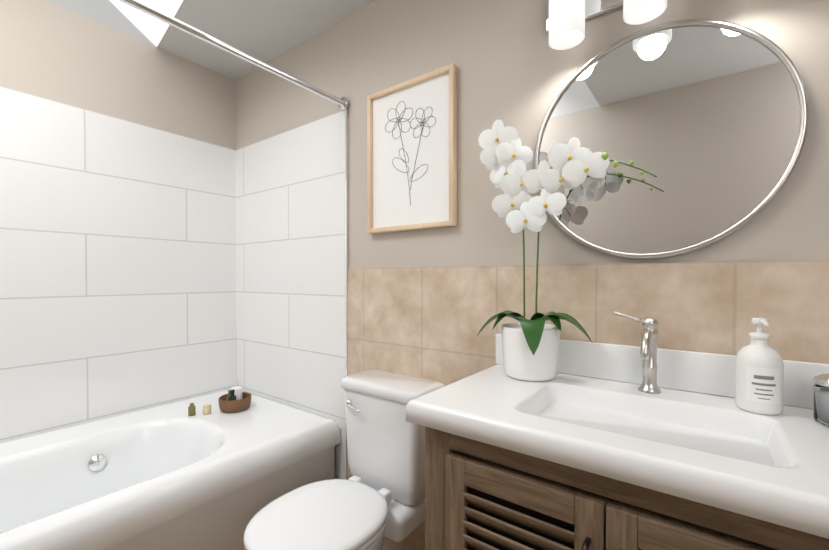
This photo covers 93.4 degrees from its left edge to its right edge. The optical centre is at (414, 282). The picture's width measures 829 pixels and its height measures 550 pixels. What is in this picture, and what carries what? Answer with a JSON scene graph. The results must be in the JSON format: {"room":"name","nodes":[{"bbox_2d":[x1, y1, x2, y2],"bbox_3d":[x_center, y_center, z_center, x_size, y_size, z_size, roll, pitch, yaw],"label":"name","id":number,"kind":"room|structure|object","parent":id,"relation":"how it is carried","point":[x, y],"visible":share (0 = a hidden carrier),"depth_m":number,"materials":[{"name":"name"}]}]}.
{"room":"bathroom","nodes":[
{"label":"bathroom","id":0,"kind":"room"},
{"bbox_2d":[0,0,235,149],"bbox_3d":[-1.698,-0.524,1.765,0.100,3.410,2.000,1,1,37],"label":"wall","id":1,"kind":"structure","parent":0,"point":[51,51],"depth_m":1.92,"materials":[{"name":"beige paint"}]},
{"bbox_2d":[0,86,236,442],"bbox_3d":[-1.653,-0.056,1.738,0.010,1.525,1.800,1,1,37],"label":"wall tile","id":2,"kind":"structure","parent":1,"relation":"attached to","point":[117,266],"depth_m":1.92,"materials":[{"name":"white tile"}]},
{"bbox_2d":[110,0,374,79],"bbox_3d":[-0.956,-1.716,1.197,1.750,0.930,1.800,1,1,37],"label":"ceiling","id":3,"kind":"structure","parent":0,"point":[266,31],"depth_m":1.93,"materials":[{"name":"grey paint"}]},
{"bbox_2d":[236,0,828,268],"bbox_3d":[0.313,-0.520,1.450,3.500,3.410,0.100,1,1,37],"label":"wall","id":4,"kind":"structure","parent":0,"point":[516,71],"depth_m":1.42,"materials":[{"name":"beige paint"}]},
{"bbox_2d":[236,110,345,429],"bbox_3d":[-0.719,-0.061,2.158,0.986,1.525,0.010,1,1,37],"label":"wall tile","id":5,"kind":"structure","parent":4,"relation":"attached to","point":[290,267],"depth_m":2.10,"materials":[{"name":"white tile"}]},
{"bbox_2d":[336,428,345,478],"bbox_3d":[-0.719,0.939,2.170,0.986,0.475,0.010,1,1,37],"label":"wall tile","id":6,"kind":"structure","parent":4,"relation":"attached to","point":[341,460],"depth_m":1.89,"materials":[{"name":"white tile"}]},
{"bbox_2d":[345,109,348,479],"bbox_3d":[-0.322,0.179,1.862,0.008,2.002,0.012,1,1,37],"label":"trim","id":7,"kind":"structure","parent":4,"relation":"attached to","point":[346,193],"depth_m":1.85,"materials":[{"name":"silver metal"}]},
{"bbox_2d":[367,63,456,233],"bbox_3d":[-0.024,-0.522,1.617,0.445,0.609,0.032,1,1,37],"label":"picture","id":8,"kind":"object","parent":4,"relation":"attached to","point":[411,154],"visible":1,"depth_m":1.60,"materials":[{"name":"white paper"}]},
{"bbox_2d":[347,260,828,549],"bbox_3d":[0.643,0.567,1.150,2.396,1.245,0.008,1,1,37],"label":"backsplash","id":9,"kind":"structure","parent":4,"relation":"attached to","point":[425,322],"depth_m":1.23,"materials":[{"name":"tile"}]},
{"bbox_2d":[546,0,666,49],"bbox_3d":[0.625,-0.815,1.054,0.580,0.200,0.153,1,1,37],"label":"sconce","id":10,"kind":"object","parent":4,"relation":"attached to","point":[565,23],"visible":1,"depth_m":1.11,"materials":[{"name":"white glass"}]},
{"bbox_2d":[534,19,808,258],"bbox_3d":[0.663,-0.393,1.110,0.648,0.648,0.026,1,1,37],"label":"round mirror","id":11,"kind":"object","parent":4,"relation":"attached to","point":[705,121],"visible":0.92,"depth_m":1.06,"materials":[{"name":"mirror glass"},{"name":"brushed nickel"}]},
{"bbox_3d":[-0.295,1.234,0.741,3.600,0.080,2.000,1,1,37],"label":"floor","id":12,"kind":"structure","parent":0,"visible":0},
{"bbox_2d":[0,389,340,549],"bbox_3d":[-1.268,0.923,1.457,0.952,0.525,1.783,1,1,37],"label":"bathtub","id":13,"kind":"object","parent":12,"relation":"on","point":[172,476],"visible":0.88,"depth_m":1.55,"materials":[{"name":"white ceramic"}]},
{"bbox_2d":[188,403,195,415],"bbox_3d":[-1.097,0.624,1.924,0.032,0.059,0.032,1,1,37],"label":"bottle","id":14,"kind":"object","parent":13,"relation":"on","point":[192,409],"visible":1,"depth_m":1.91,"materials":[{"name":"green glass"}]},
{"bbox_2d":[202,404,210,414],"bbox_3d":[-1.033,0.631,1.943,0.037,0.045,0.038,1,1,37],"label":"candle","id":15,"kind":"object","parent":13,"relation":"on","point":[206,409],"visible":1,"depth_m":1.93,"materials":[{"name":"beige wax"}]},
{"bbox_2d":[218,386,251,412],"bbox_3d":[-0.924,0.598,2.013,0.156,0.109,0.156,1,1,37],"label":"wicker basket","id":16,"kind":"object","parent":13,"relation":"on","point":[235,399],"visible":1,"depth_m":1.97,"materials":[{"name":"brown wicker"}]},
{"bbox_2d":[243,370,444,549],"bbox_3d":[-0.236,0.788,1.369,0.402,0.796,0.698,1,1,37],"label":"toilet","id":17,"kind":"object","parent":12,"relation":"on","point":[375,500],"visible":0.83,"depth_m":1.40,"materials":[{"name":"white ceramic"}]},
{"bbox_2d":[425,393,828,549],"bbox_3d":[0.502,0.807,0.934,0.840,0.770,0.510,1,1,37],"label":"base cabinet","id":18,"kind":"object","parent":12,"relation":"on","point":[565,461],"depth_m":0.76,"materials":[{"name":"brown wood"}]},
{"bbox_2d":[477,119,656,381],"bbox_3d":[0.417,-0.106,1.147,0.501,0.798,0.216,1,1,37],"label":"orchid plant","id":19,"kind":"object","parent":18,"relation":"on","point":[530,348],"visible":1,"depth_m":1.16,"materials":[{"name":"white plant"}]},
{"bbox_2d":[613,311,660,393],"bbox_3d":[0.584,0.188,1.038,0.117,0.212,0.148,1,1,37],"label":"faucet","id":20,"kind":"object","parent":18,"relation":"on","point":[648,352],"visible":1,"depth_m":1.04,"materials":[{"name":"silver metal"}]},
{"bbox_2d":[735,318,783,414],"bbox_3d":[0.797,0.188,0.903,0.084,0.214,0.087,1,1,37],"label":"soap dispenser","id":21,"kind":"object","parent":18,"relation":"on","point":[759,373],"visible":1,"depth_m":0.88,"materials":[{"name":"white plastic"}]},
{"bbox_2d":[813,373,828,427],"bbox_3d":[0.884,0.234,0.803,0.092,0.126,0.092,1,1,37],"label":"jar","id":22,"kind":"object","parent":18,"relation":"on","point":[821,402],"visible":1,"depth_m":0.81,"materials":[{"name":"silver"}]},
{"bbox_3d":[-0.823,-0.016,-0.066,3.500,2.440,0.100,1,1,37],"label":"wall","id":23,"kind":"structure","parent":0,"visible":0},
{"bbox_2d":[118,0,348,109],"bbox_3d":[-0.865,-0.836,1.134,0.056,0.056,1.786,1,1,37],"label":"shower curtain rod","id":24,"kind":"object","parent":23,"relation":"attached to","point":[343,103],"visible":0.94,"depth_m":1.39,"materials":[{"name":"silver metal"}]}
]}

